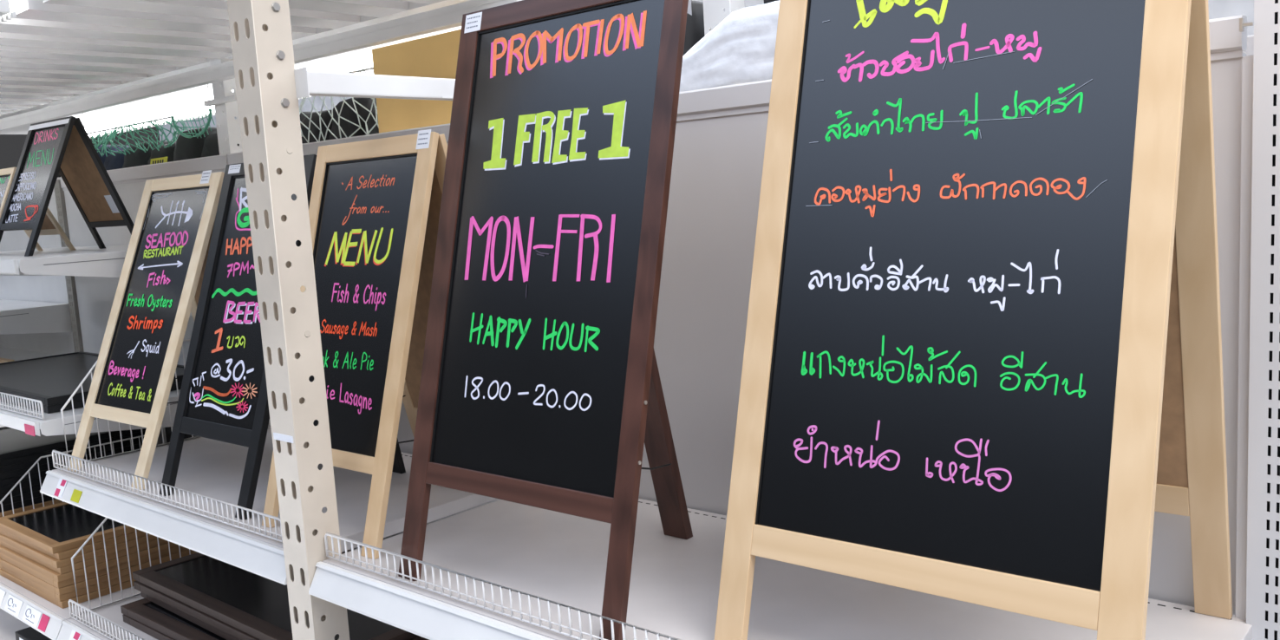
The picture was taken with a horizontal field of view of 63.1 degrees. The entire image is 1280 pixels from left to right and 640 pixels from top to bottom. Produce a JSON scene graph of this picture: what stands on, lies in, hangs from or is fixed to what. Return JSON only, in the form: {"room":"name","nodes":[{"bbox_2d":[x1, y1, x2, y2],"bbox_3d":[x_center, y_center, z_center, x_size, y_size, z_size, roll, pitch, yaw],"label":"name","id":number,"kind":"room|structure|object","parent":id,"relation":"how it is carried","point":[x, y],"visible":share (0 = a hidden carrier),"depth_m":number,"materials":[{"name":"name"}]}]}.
{"room":"shop","nodes":[
{"label":"shop","id":0,"kind":"room"},
{"bbox_2d":[158,0,1253,141],"bbox_3d":[0.648,-0.915,6.831,16.000,3.200,0.100,3,9,41],"label":"wall","id":1,"kind":"structure","parent":0,"point":[1217,9],"depth_m":6.50,"materials":[{"name":"paint"}]},
{"bbox_3d":[-2.285,1.298,3.551,16.000,0.050,10.000,3,9,41],"label":"floor","id":2,"kind":"structure","parent":0,"visible":0},
{"bbox_2d":[0,607,30,639],"bbox_3d":[-1.579,1.173,3.367,2.900,0.160,0.602,3,9,41],"label":"shelf","id":3,"kind":"object","parent":2,"relation":"on","point":[9,624],"visible":0.02,"depth_m":3.70,"materials":[{"name":"metal"}]},
{"bbox_2d":[14,626,52,639],"bbox_3d":[-1.881,1.052,3.423,0.200,0.100,0.241,3,9,41],"label":"package","id":4,"kind":"object","parent":3,"relation":"on","point":[29,633],"visible":0.25,"depth_m":3.36,"materials":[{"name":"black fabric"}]},
{"bbox_2d":[53,179,84,352],"bbox_3d":[-2.236,0.310,4.212,0.055,1.740,0.031,3,9,41],"label":"upright","id":5,"kind":"object","parent":2,"relation":"on","point":[59,192],"visible":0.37,"depth_m":4.14,"materials":[{"name":"metal"}]},
{"bbox_2d":[0,346,55,360],"bbox_3d":[-3.171,0.216,4.581,1.841,0.115,0.623,3,9,41],"label":"shelf","id":6,"kind":"object","parent":5,"relation":"attached to","point":[8,353],"visible":0.02,"depth_m":4.41,"materials":[{"name":"metal"}]},
{"bbox_2d":[0,357,14,363],"bbox_3d":[-2.830,0.150,4.388,1.000,0.022,0.024,3,9,41],"label":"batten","id":7,"kind":"object","parent":6,"relation":"on","point":[2,360],"visible":0.4,"depth_m":4.09,"materials":[{"name":"brown wood"}]},
{"bbox_2d":[0,299,71,334],"bbox_3d":[-3.184,-0.002,4.554,1.841,0.115,0.623,3,9,41],"label":"shelf","id":8,"kind":"object","parent":5,"relation":"attached to","point":[16,316],"visible":1,"depth_m":4.11,"materials":[{"name":"metal"}]},
{"bbox_2d":[0,177,74,427],"bbox_3d":[-2.993,0.208,4.861,1.940,1.632,0.032,3,9,41],"label":"panel","id":9,"kind":"object","parent":5,"relation":"attached to","point":[49,289],"visible":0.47,"depth_m":4.43,"materials":[{"name":"white paint"}]},
{"bbox_2d":[0,245,128,277],"bbox_3d":[-1.963,-0.169,3.462,1.293,0.115,0.623,3,9,41],"label":"shelf","id":10,"kind":"object","parent":5,"relation":"attached to","point":[85,261],"visible":0.52,"depth_m":2.95,"materials":[{"name":"metal"}]},
{"bbox_2d":[0,167,75,250],"bbox_3d":[-2.073,-0.356,3.429,0.300,0.276,0.263,3,9,41],"label":"chalkboard sign","id":11,"kind":"object","parent":10,"relation":"on","point":[50,226],"visible":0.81,"depth_m":3.39,"materials":[{"name":"brown wood"}]},
{"bbox_2d":[0,116,134,256],"bbox_3d":[-1.792,-0.412,3.218,0.283,0.405,0.348,2,9,37],"label":"chalkboard sign","id":12,"kind":"object","parent":10,"relation":"on","point":[63,146],"visible":0.98,"depth_m":3.20,"materials":[{"name":"black wood"}]},
{"bbox_2d":[0,574,141,639],"bbox_3d":[-1.913,0.807,3.570,1.302,0.058,0.649,3,9,41],"label":"shelf","id":13,"kind":"object","parent":5,"relation":"attached to","point":[56,615],"visible":0.2,"depth_m":3.06,"materials":[{"name":"metal"}]},
{"bbox_2d":[0,588,5,606],"bbox_3d":[-1.994,0.854,3.228,0.110,0.040,0.020,3,9,41],"label":"price tag","id":14,"kind":"object","parent":13,"relation":"attached to","point":[2,592],"visible":1,"depth_m":3.20,"materials":[{"name":"white paper"}]},
{"bbox_2d":[4,594,23,616],"bbox_3d":[-1.884,0.859,3.133,0.110,0.040,0.020,3,9,41],"label":"price tag","id":15,"kind":"object","parent":13,"relation":"attached to","point":[13,605],"visible":1,"depth_m":3.13,"materials":[{"name":"white paper"}]},
{"bbox_2d":[21,604,41,627],"bbox_3d":[-1.774,0.864,3.039,0.110,0.040,0.020,3,9,41],"label":"price tag","id":16,"kind":"object","parent":13,"relation":"attached to","point":[31,616],"visible":1,"depth_m":3.04,"materials":[{"name":"white paper"}]},
{"bbox_2d":[37,613,49,632],"bbox_3d":[-1.706,0.867,2.980,0.050,0.038,0.020,3,9,41],"label":"price tag","id":17,"kind":"object","parent":13,"relation":"attached to","point":[44,620],"visible":1,"depth_m":2.98,"materials":[{"name":"paper"}]},
{"bbox_2d":[0,568,136,608],"bbox_3d":[-1.673,0.778,3.373,0.500,0.020,0.560,3,9,40],"label":"chalkboard","id":18,"kind":"object","parent":13,"relation":"on","point":[81,598],"visible":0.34,"depth_m":3.10,"materials":[{"name":"brown wood"}]},
{"bbox_2d":[0,564,133,601],"bbox_3d":[-1.676,0.757,3.373,0.500,0.020,0.560,3,9,41],"label":"chalkboard","id":19,"kind":"object","parent":18,"relation":"on","point":[126,577],"visible":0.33,"depth_m":3.09,"materials":[{"name":"brown wood"}]},
{"bbox_2d":[0,548,197,594],"bbox_3d":[-1.679,0.737,3.367,0.500,0.020,0.560,3,9,40],"label":"chalkboard","id":20,"kind":"object","parent":19,"relation":"on","point":[104,577],"visible":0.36,"depth_m":3.13,"materials":[{"name":"brown wood"}]},
{"bbox_2d":[0,545,188,587],"bbox_3d":[-1.679,0.717,3.366,0.500,0.020,0.560,3,9,41],"label":"chalkboard","id":21,"kind":"object","parent":20,"relation":"on","point":[134,562],"visible":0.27,"depth_m":3.13,"materials":[{"name":"brown wood"}]},
{"bbox_2d":[0,542,180,581],"bbox_3d":[-1.675,0.697,3.356,0.500,0.020,0.560,3,9,41],"label":"chalkboard","id":22,"kind":"object","parent":21,"relation":"on","point":[50,573],"visible":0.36,"depth_m":3.11,"materials":[{"name":"brown wood"}]},
{"bbox_2d":[0,538,169,574],"bbox_3d":[-1.673,0.675,3.362,0.500,0.020,0.560,3,9,40],"label":"chalkboard","id":23,"kind":"object","parent":22,"relation":"on","point":[152,544],"visible":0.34,"depth_m":3.11,"materials":[{"name":"brown wood"}]},
{"bbox_2d":[0,533,160,568],"bbox_3d":[-1.676,0.656,3.353,0.500,0.020,0.560,3,9,41],"label":"chalkboard","id":24,"kind":"object","parent":23,"relation":"on","point":[54,562],"visible":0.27,"depth_m":3.09,"materials":[{"name":"brown wood"}]},
{"bbox_2d":[0,528,149,560],"bbox_3d":[-1.678,0.635,3.359,0.500,0.020,0.560,3,9,40],"label":"chalkboard","id":25,"kind":"object","parent":24,"relation":"on","point":[87,548],"visible":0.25,"depth_m":3.09,"materials":[{"name":"brown wood"}]},
{"bbox_2d":[0,502,139,554],"bbox_3d":[-1.685,0.615,3.353,0.500,0.020,0.560,3,9,41],"label":"chalkboard","id":26,"kind":"object","parent":25,"relation":"on","point":[55,528],"visible":0.39,"depth_m":3.19,"materials":[{"name":"brown wood"}]},
{"bbox_2d":[0,434,157,516],"bbox_3d":[-1.889,0.604,3.527,0.006,0.341,0.544,3,9,41],"label":"divider","id":27,"kind":"object","parent":13,"relation":"on","point":[113,442],"visible":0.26,"depth_m":3.42,"materials":[{"name":"metal"}]},
{"bbox_2d":[164,426,195,443],"bbox_3d":[-1.478,0.492,3.554,0.540,0.520,0.016,3,9,41],"label":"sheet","id":28,"kind":"object","parent":13,"relation":"on","point":[168,429],"visible":0.02,"depth_m":3.69,"materials":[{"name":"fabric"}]},
{"bbox_3d":[-2.109,0.758,3.741,0.540,0.020,0.580,3,9,41],"label":"chalkboard","id":29,"kind":"object","parent":13,"relation":"on","visible":0},
{"bbox_3d":[-2.107,0.737,3.741,0.540,0.020,0.580,3,9,41],"label":"chalkboard","id":30,"kind":"object","parent":29,"relation":"on","visible":0},
{"bbox_3d":[-2.112,0.718,3.734,0.540,0.020,0.580,3,9,41],"label":"chalkboard","id":31,"kind":"object","parent":30,"relation":"on","visible":0},
{"bbox_3d":[-2.111,0.697,3.735,0.540,0.020,0.580,3,9,41],"label":"chalkboard","id":32,"kind":"object","parent":31,"relation":"on","visible":0},
{"bbox_3d":[-2.109,0.676,3.736,0.540,0.020,0.580,3,9,41],"label":"chalkboard","id":33,"kind":"object","parent":32,"relation":"on","visible":0},
{"bbox_3d":[-2.113,0.656,3.731,0.540,0.020,0.580,3,9,41],"label":"chalkboard","id":34,"kind":"object","parent":33,"relation":"on","visible":0},
{"bbox_3d":[-2.113,0.635,3.729,0.540,0.020,0.580,3,9,41],"label":"chalkboard","id":35,"kind":"object","parent":34,"relation":"on","visible":0},
{"bbox_3d":[-2.113,0.615,3.729,0.540,0.020,0.580,3,9,40],"label":"chalkboard","id":36,"kind":"object","parent":35,"relation":"on","visible":0},
{"bbox_2d":[0,498,64,516],"bbox_3d":[-2.114,0.595,3.726,0.540,0.020,0.580,3,9,40],"label":"chalkboard","id":37,"kind":"object","parent":36,"relation":"on","point":[55,501],"visible":0.02,"depth_m":3.43,"materials":[{"name":"brown wood"}]},
{"bbox_2d":[0,495,56,512],"bbox_3d":[-2.118,0.574,3.721,0.520,0.020,0.560,3,9,41],"label":"chalkboard","id":38,"kind":"object","parent":37,"relation":"on","point":[46,498],"visible":0.02,"depth_m":3.43,"materials":[{"name":"brown wood"}]},
{"bbox_2d":[0,489,45,505],"bbox_3d":[-2.119,0.554,3.718,0.520,0.020,0.560,3,9,41],"label":"chalkboard","id":39,"kind":"object","parent":38,"relation":"on","point":[26,496],"visible":0.02,"depth_m":3.42,"materials":[{"name":"brown wood"}]},
{"bbox_2d":[0,483,43,499],"bbox_3d":[-2.120,0.533,3.716,0.520,0.020,0.560,3,9,41],"label":"chalkboard","id":40,"kind":"object","parent":39,"relation":"on","point":[36,487],"visible":0.02,"depth_m":3.42,"materials":[{"name":"black wood"}]},
{"bbox_2d":[0,476,45,493],"bbox_3d":[-2.121,0.512,3.713,0.520,0.020,0.560,3,9,41],"label":"chalkboard","id":41,"kind":"object","parent":40,"relation":"on","point":[35,481],"visible":0.02,"depth_m":3.42,"materials":[{"name":"black wood"}]},
{"bbox_2d":[0,466,63,486],"bbox_3d":[-2.122,0.491,3.710,0.520,0.020,0.560,3,9,41],"label":"chalkboard","id":42,"kind":"object","parent":41,"relation":"on","point":[42,473],"visible":0.02,"depth_m":3.43,"materials":[{"name":"black wood"}]},
{"bbox_2d":[0,443,142,479],"bbox_3d":[-2.123,0.470,3.708,0.520,0.020,0.560,3,9,41],"label":"chalkboard","id":43,"kind":"object","parent":42,"relation":"on","point":[44,466],"visible":0.02,"depth_m":3.49,"materials":[{"name":"black wood"}]},
{"bbox_2d":[0,437,143,473],"bbox_3d":[-2.125,0.450,3.705,0.520,0.020,0.560,3,9,41],"label":"chalkboard","id":44,"kind":"object","parent":43,"relation":"on","point":[43,460],"visible":0.03,"depth_m":3.50,"materials":[{"name":"black wood"}]},
{"bbox_2d":[0,431,145,466],"bbox_3d":[-2.126,0.429,3.703,0.520,0.020,0.560,3,9,41],"label":"chalkboard","id":45,"kind":"object","parent":44,"relation":"on","point":[34,456],"visible":0.06,"depth_m":3.48,"materials":[{"name":"black wood"}]},
{"bbox_2d":[0,426,146,460],"bbox_3d":[-2.127,0.408,3.700,0.520,0.020,0.560,3,9,41],"label":"chalkboard","id":46,"kind":"object","parent":45,"relation":"on","point":[14,443],"visible":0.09,"depth_m":3.56,"materials":[{"name":"black wood"}]},
{"bbox_2d":[0,389,180,436],"bbox_3d":[-1.937,0.275,3.516,1.293,0.115,0.623,3,9,41],"label":"shelf","id":47,"kind":"object","parent":5,"relation":"attached to","point":[51,424],"visible":0.3,"depth_m":2.97,"materials":[{"name":"metal"}]},
{"bbox_2d":[0,391,44,419],"bbox_3d":[-2.129,0.227,3.289,1.265,0.052,0.006,3,9,41],"label":"wire fence","id":48,"kind":"object","parent":47,"relation":"on","point":[1,393],"visible":1,"depth_m":2.97,"materials":[{"name":"metal"}]},
{"bbox_2d":[24,424,35,436],"bbox_3d":[-1.695,0.305,2.893,0.070,0.028,0.002,3,9,41],"label":"price tag","id":49,"kind":"object","parent":47,"relation":"attached to","point":[29,429],"visible":1,"depth_m":2.89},
{"bbox_2d":[0,382,182,413],"bbox_3d":[-1.944,0.204,3.519,1.100,0.022,0.500,3,9,41],"label":"chalkboard","id":50,"kind":"object","parent":47,"relation":"on","point":[77,404],"visible":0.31,"depth_m":3.03,"materials":[{"name":"black wood"}]},
{"bbox_2d":[0,351,184,405],"bbox_3d":[-1.922,0.183,3.496,1.050,0.022,0.500,3,9,41],"label":"chalkboard","id":51,"kind":"object","parent":50,"relation":"on","point":[51,380],"visible":0.66,"depth_m":3.40,"materials":[{"name":"black wood"}]},
{"bbox_2d":[59,154,228,444],"bbox_3d":[-1.720,0.269,3.763,1.305,1.632,0.032,3,9,41],"label":"panel","id":52,"kind":"object","parent":5,"relation":"attached to","point":[95,295],"visible":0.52,"depth_m":3.88,"materials":[{"name":"white paint"}]},
{"bbox_2d":[203,58,242,155],"bbox_3d":[-1.246,0.191,3.416,0.200,2.055,0.082,3,9,41],"label":"upright","id":53,"kind":"object","parent":2,"relation":"on","point":[225,101],"visible":0.23,"depth_m":3.32,"materials":[{"name":"white paint"}]},
{"bbox_3d":[-1.675,-0.562,4.125,4.840,0.045,0.605,3,9,41],"label":"shelf","id":54,"kind":"object","parent":53,"relation":"attached to","visible":0},
{"bbox_2d":[96,145,129,164],"bbox_3d":[-2.404,-0.720,4.852,0.190,0.177,0.328,3,9,41],"label":"bag","id":55,"kind":"object","parent":54,"relation":"on","point":[113,148],"visible":0.06,"depth_m":4.73,"materials":[{"name":"blue fabric"}]},
{"bbox_2d":[104,150,125,169],"bbox_3d":[-2.258,-0.699,4.731,0.193,0.148,0.330,3,9,41],"label":"bag","id":56,"kind":"object","parent":54,"relation":"on","point":[111,162],"visible":0.13,"depth_m":4.60,"materials":[{"name":"blue fabric"}]},
{"bbox_2d":[122,141,176,168],"bbox_3d":[-2.091,-0.700,4.586,0.246,0.166,0.328,3,9,41],"label":"bag","id":57,"kind":"object","parent":54,"relation":"on","point":[139,157],"visible":0.16,"depth_m":4.45,"materials":[{"name":"black fabric"}]},
{"bbox_2d":[147,143,176,164],"bbox_3d":[-1.911,-0.681,4.434,0.226,0.143,0.329,3,9,41],"label":"bag","id":58,"kind":"object","parent":54,"relation":"on","point":[168,152],"visible":0.15,"depth_m":4.30,"materials":[{"name":"black fabric"}]},
{"bbox_2d":[150,156,167,164],"bbox_3d":[-1.871,-0.597,4.049,0.140,0.066,0.013,3,9,41],"label":"label","id":59,"kind":"object","parent":58,"relation":"attached to","point":[162,160],"visible":0.55,"depth_m":4.05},
{"bbox_2d":[173,127,217,161],"bbox_3d":[-1.737,-0.694,4.279,0.239,0.186,0.328,3,9,41],"label":"bag","id":60,"kind":"object","parent":54,"relation":"on","point":[186,148],"visible":0.23,"depth_m":4.14,"materials":[{"name":"black fabric"}]},
{"bbox_2d":[201,133,219,157],"bbox_3d":[-1.550,-0.670,4.123,0.246,0.155,0.329,3,9,41],"label":"bag","id":61,"kind":"object","parent":54,"relation":"on","point":[211,144],"visible":0.13,"depth_m":4.02,"materials":[{"name":"black fabric"}]},
{"bbox_2d":[299,111,315,121],"bbox_3d":[-1.205,-0.667,3.819,0.217,0.183,0.329,3,9,41],"label":"bag","id":62,"kind":"object","parent":54,"relation":"on","point":[302,116],"visible":0.03,"depth_m":3.69,"materials":[{"name":"black fabric"}]},
{"bbox_2d":[300,109,332,143],"bbox_3d":[-1.039,-0.653,3.681,0.212,0.170,0.329,3,9,41],"label":"bag","id":63,"kind":"object","parent":54,"relation":"on","point":[326,117],"visible":0.19,"depth_m":3.55,"materials":[{"name":"black fabric"}]},
{"bbox_2d":[328,97,376,139],"bbox_3d":[-0.890,-0.659,3.548,0.188,0.198,0.330,3,9,41],"label":"bag","id":64,"kind":"object","parent":54,"relation":"on","point":[347,113],"visible":0.23,"depth_m":3.42,"materials":[{"name":"black fabric"}]},
{"bbox_2d":[365,108,378,135],"bbox_3d":[-0.743,-0.629,3.427,0.193,0.151,0.324,3,9,41],"label":"bag","id":65,"kind":"object","parent":54,"relation":"on","point":[371,122],"visible":0.08,"depth_m":3.33,"materials":[{"name":"black fabric"}]},
{"bbox_2d":[372,29,461,132],"bbox_3d":[-0.485,-0.635,2.880,0.432,0.263,0.280,3,9,41],"label":"cardboard box","id":66,"kind":"object","parent":54,"relation":"on","point":[436,55],"visible":0.23,"depth_m":2.79,"materials":[{"name":"cardboard"}]},
{"bbox_2d":[683,0,705,55],"bbox_3d":[0.093,-0.665,2.706,0.270,0.300,0.268,3,9,41],"label":"bag","id":67,"kind":"object","parent":54,"relation":"on","point":[695,24],"visible":0.06,"depth_m":2.56,"materials":[{"name":"black fabric"}]},
{"bbox_2d":[227,0,349,639],"bbox_3d":[-0.640,0.345,2.002,0.122,2.025,0.112,3,9,41],"label":"upright","id":68,"kind":"object","parent":2,"relation":"on","point":[260,30],"visible":0.98,"depth_m":1.93,"materials":[{"name":"beige paint"}]},
{"bbox_2d":[57,595,157,639],"bbox_3d":[-0.935,0.854,2.727,1.270,0.058,0.649,3,9,41],"label":"shelf","id":69,"kind":"object","parent":68,"relation":"attached to","point":[113,613],"visible":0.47,"depth_m":2.88,"materials":[{"name":"metal"}]},
{"bbox_2d":[68,629,81,639],"bbox_3d":[-1.544,0.874,2.840,0.060,0.044,0.022,3,9,41],"label":"price tag","id":70,"kind":"object","parent":69,"relation":"attached to","point":[74,636],"visible":1,"depth_m":2.84,"materials":[{"name":"white paper"}]},
{"bbox_2d":[68,599,145,639],"bbox_3d":[-1.123,0.831,2.512,1.263,0.054,0.006,3,9,41],"label":"wire fence","id":71,"kind":"object","parent":69,"relation":"on","point":[69,600],"visible":1,"depth_m":2.80,"materials":[{"name":"metal"}]},
{"bbox_2d":[71,517,190,613],"bbox_3d":[-1.415,0.646,3.122,0.006,0.301,0.544,3,9,41],"label":"divider","id":72,"kind":"object","parent":69,"relation":"on","point":[106,519],"visible":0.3,"depth_m":3.00,"materials":[{"name":"metal"}]},
{"bbox_2d":[122,613,175,639],"bbox_3d":[-0.894,0.812,2.717,1.020,0.021,0.460,3,9,41],"label":"chalkboard","id":73,"kind":"object","parent":69,"relation":"on","point":[144,628],"visible":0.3,"depth_m":2.78,"materials":[{"name":"brown wood"}]},
{"bbox_2d":[120,598,226,639],"bbox_3d":[-0.899,0.789,2.724,1.020,0.021,0.460,3,9,40],"label":"chalkboard","id":74,"kind":"object","parent":73,"relation":"on","point":[145,611],"visible":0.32,"depth_m":2.76,"materials":[{"name":"brown wood"}]},
{"bbox_2d":[140,591,239,639],"bbox_3d":[-0.875,0.760,2.765,1.020,0.021,0.460,3,9,42],"label":"chalkboard","id":75,"kind":"object","parent":74,"relation":"on","point":[224,635],"visible":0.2,"depth_m":2.73,"materials":[{"name":"brown wood"}]},
{"bbox_2d":[133,581,429,639],"bbox_3d":[-0.895,0.737,2.772,1.020,0.021,0.460,3,9,41],"label":"chalkboard","id":76,"kind":"object","parent":75,"relation":"on","point":[217,623],"visible":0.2,"depth_m":2.69,"materials":[{"name":"brown wood"}]},
{"bbox_2d":[132,549,417,639],"bbox_3d":[-0.905,0.714,2.783,1.020,0.021,0.460,3,9,42],"label":"chalkboard","id":77,"kind":"object","parent":76,"relation":"on","point":[254,604],"visible":0.34,"depth_m":2.72,"materials":[{"name":"brown wood"}]},
{"bbox_2d":[39,425,496,584],"bbox_3d":[-0.951,0.424,2.666,1.244,0.059,0.649,3,9,41],"label":"shelf","id":78,"kind":"object","parent":68,"relation":"attached to","point":[209,467],"visible":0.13,"depth_m":2.45,"materials":[{"name":"metal"}]},
{"bbox_2d":[53,478,67,497],"bbox_3d":[-1.534,0.444,2.758,0.050,0.044,0.022,3,9,41],"label":"price tag","id":79,"kind":"object","parent":78,"relation":"attached to","point":[62,484],"visible":1,"depth_m":2.76,"materials":[{"name":"white paper"}]},
{"bbox_2d":[70,489,82,502],"bbox_3d":[-1.454,0.454,2.687,0.050,0.028,0.014,3,9,41],"label":"price tag","id":80,"kind":"object","parent":78,"relation":"attached to","point":[76,494],"visible":1,"depth_m":2.69,"materials":[{"name":"paper"}]},
{"bbox_2d":[60,339,200,463],"bbox_3d":[-1.414,0.221,3.054,0.006,0.301,0.532,3,9,41],"label":"divider","id":81,"kind":"object","parent":78,"relation":"on","point":[94,364],"visible":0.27,"depth_m":2.94,"materials":[{"name":"metal"}]},
{"bbox_2d":[67,169,224,489],"bbox_3d":[-1.270,-0.004,2.845,0.414,0.783,0.484,2,9,39],"label":"chalkboard sign","id":82,"kind":"object","parent":78,"relation":"on","point":[160,284],"visible":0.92,"depth_m":2.79,"materials":[{"name":"brown wood"}]},
{"bbox_2d":[52,450,282,542],"bbox_3d":[-1.138,0.402,2.450,1.245,0.050,0.006,3,9,41],"label":"wire fence","id":83,"kind":"object","parent":78,"relation":"on","point":[242,508],"visible":0.92,"depth_m":2.41,"materials":[{"name":"metal"}]},
{"bbox_2d":[159,154,405,519],"bbox_3d":[-0.899,0.011,2.519,0.399,0.789,0.436,3,9,40],"label":"chalkboard sign","id":84,"kind":"object","parent":78,"relation":"on","point":[223,397],"visible":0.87,"depth_m":2.49,"materials":[{"name":"black wood"}]},
{"bbox_2d":[261,129,447,559],"bbox_3d":[-0.534,0.017,2.222,0.401,0.807,0.454,3,9,40],"label":"chalkboard sign","id":85,"kind":"object","parent":78,"relation":"on","point":[375,207],"visible":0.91,"depth_m":2.12,"materials":[{"name":"brown wood"}]},
{"bbox_2d":[417,132,428,144],"bbox_3d":[-0.429,-0.358,2.061,0.030,0.022,0.006,3,9,40],"label":"print","id":86,"kind":"object","parent":85,"relation":"on","point":[422,137],"depth_m":2.06},
{"bbox_2d":[293,66,455,100],"bbox_3d":[-0.416,-0.472,2.127,0.044,0.052,0.619,3,9,41],"label":"crossbar","id":87,"kind":"object","parent":68,"relation":"attached to","point":[315,83],"visible":0.55,"depth_m":1.99,"materials":[{"name":"white paint"}]},
{"bbox_2d":[308,498,1252,639],"bbox_3d":[0.132,0.475,1.733,1.444,0.059,0.649,3,9,41],"label":"shelf","id":88,"kind":"object","parent":68,"relation":"attached to","point":[560,558],"visible":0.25,"depth_m":1.75,"materials":[{"name":"metal"}]},
{"bbox_2d":[324,532,680,639],"bbox_3d":[-0.056,0.454,1.517,1.437,0.050,0.006,3,9,41],"label":"wire fence","id":89,"kind":"object","parent":88,"relation":"on","point":[331,535],"visible":1,"depth_m":1.70,"materials":[{"name":"metal"}]},
{"bbox_2d":[398,0,692,639],"bbox_3d":[-0.118,-0.057,1.807,0.531,1.007,0.445,3,9,40],"label":"chalkboard sign","id":90,"kind":"object","parent":88,"relation":"on","point":[540,387],"visible":1,"depth_m":1.73,"materials":[{"name":"brown wood"}]},
{"bbox_2d":[466,15,480,28],"bbox_3d":[-0.307,-0.548,1.916,0.035,0.020,0.005,3,9,40],"label":"print","id":91,"kind":"object","parent":90,"relation":"on","point":[473,22],"depth_m":1.92},
{"bbox_2d":[714,0,1232,639],"bbox_3d":[0.454,-0.041,1.449,0.568,0.996,0.499,3,9,40],"label":"chalkboard sign","id":92,"kind":"object","parent":88,"relation":"on","point":[982,354],"visible":1,"depth_m":1.35,"materials":[{"name":"brown wood"}]},
{"bbox_2d":[703,0,744,35],"bbox_3d":[0.240,-0.067,2.574,0.078,2.600,0.060,3,9,41],"label":"upright","id":93,"kind":"object","parent":2,"relation":"on","point":[714,14],"visible":0.04,"depth_m":2.47,"materials":[{"name":"white paint"}]},
{"bbox_2d":[687,0,692,15],"bbox_3d":[0.087,-0.863,2.437,0.060,0.332,0.014,3,9,41],"label":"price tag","id":94,"kind":"object","parent":93,"relation":"hanging from","point":[689,10],"visible":0.13,"depth_m":2.44,"materials":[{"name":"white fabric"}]},
{"bbox_2d":[1242,35,1253,56],"bbox_3d":[0.679,-0.450,2.096,1.140,0.045,0.605,3,9,41],"label":"shelf","id":95,"kind":"object","parent":93,"relation":"attached to","point":[1250,51],"visible":0.02,"depth_m":1.52,"materials":[{"name":"metal"}]},
{"bbox_2d":[679,0,779,91],"bbox_3d":[0.376,-0.544,2.073,0.748,0.180,0.325,3,9,41],"label":"wrapped bundle","id":96,"kind":"object","parent":95,"relation":"on","point":[741,48],"visible":0.17,"depth_m":2.03,"materials":[{"name":"plastic"}]},
{"bbox_2d":[764,0,778,3],"bbox_3d":[0.496,-0.677,2.438,0.380,0.340,0.162,3,9,41],"label":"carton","id":97,"kind":"object","parent":95,"relation":"on","point":[765,1],"visible":0.02,"depth_m":2.48,"materials":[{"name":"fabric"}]},
{"bbox_2d":[1235,0,1279,639],"bbox_3d":[0.889,0.339,1.463,0.092,1.990,0.042,3,9,41],"label":"upright","id":98,"kind":"object","parent":2,"relation":"on","point":[1257,559],"visible":1,"depth_m":1.43,"materials":[{"name":"metal"}]},
{"bbox_2d":[638,14,1247,614],"bbox_3d":[0.322,0.366,2.002,1.461,1.632,0.032,3,9,41],"label":"panel","id":99,"kind":"object","parent":98,"relation":"attached to","point":[721,132],"visible":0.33,"depth_m":2.04,"materials":[{"name":"metal"}]},
{"bbox_3d":[-0.186,0.257,2.519,0.070,2.020,0.060,3,9,41],"label":"upright","id":100,"kind":"object","parent":2,"relation":"on","visible":0},
{"bbox_2d":[0,0,521,131],"bbox_3d":[-1.950,-0.795,3.778,4.460,0.045,0.038,3,9,41],"label":"beam","id":101,"kind":"structure","parent":100,"relation":"attached to","point":[449,16],"depth_m":2.87,"materials":[{"name":"metal"}]},
{"bbox_2d":[0,0,446,116],"bbox_3d":[-2.213,-0.796,3.503,4.420,0.050,0.755,3,9,41],"label":"shelf","id":102,"kind":"object","parent":101,"relation":"on","point":[53,50],"visible":0.91,"depth_m":2.66,"materials":[{"name":"white metal"}]},
{"bbox_2d":[0,0,16,24],"bbox_3d":[-2.600,-0.734,3.283,3.326,0.066,0.040,3,9,41],"label":"strip light","id":103,"kind":"object","parent":102,"relation":"attached to","point":[6,9],"visible":1,"depth_m":2.21,"materials":[{"name":"white paint"}]},
{"bbox_2d":[0,0,13,18],"bbox_3d":[-2.592,-0.740,3.297,3.300,0.052,0.008,3,9,41],"label":"diffuser","id":104,"kind":"object","parent":103,"relation":"attached to","point":[6,4],"depth_m":2.21,"materials":[{"name":"white"}]},
{"bbox_2d":[0,0,469,134],"bbox_3d":[-1.792,-0.917,4.116,4.250,0.035,0.682,3,9,41],"label":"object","id":105,"kind":"object","parent":102,"relation":"attached to","point":[355,60],"visible":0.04,"depth_m":3.80,"materials":[{"name":"white paint"}]},
{"bbox_2d":[82,95,184,156],"bbox_3d":[-2.152,-0.797,4.329,0.947,0.220,0.084,3,9,41],"label":"net","id":106,"kind":"object","parent":105,"relation":"hanging from","point":[112,135],"visible":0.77,"depth_m":4.25,"materials":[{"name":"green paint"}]},
{"bbox_2d":[169,84,215,137],"bbox_3d":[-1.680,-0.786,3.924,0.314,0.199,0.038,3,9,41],"label":"basket","id":107,"kind":"object","parent":105,"relation":"hanging from","point":[207,124],"visible":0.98,"depth_m":3.94,"materials":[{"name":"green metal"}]},
{"bbox_2d":[84,66,373,138],"bbox_3d":[-1.722,-0.908,4.389,4.000,0.066,0.040,3,9,41],"label":"strip light","id":108,"kind":"object","parent":105,"relation":"attached to","point":[199,107],"visible":0.17,"depth_m":4.78,"materials":[{"name":"white paint"}]},
{"bbox_2d":[299,45,378,143],"bbox_3d":[-1.024,-0.708,3.350,0.880,0.289,0.097,3,9,41],"label":"net","id":109,"kind":"object","parent":105,"relation":"hanging from","point":[371,68],"visible":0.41,"depth_m":3.30,"materials":[{"name":"white paint"}]},
{"bbox_2d":[227,123,499,549],"bbox_3d":[-0.727,0.316,2.907,1.301,1.632,0.032,3,9,41],"label":"panel","id":110,"kind":"object","parent":100,"relation":"attached to","point":[405,433],"visible":0.14,"depth_m":2.81,"materials":[{"name":"metal"}]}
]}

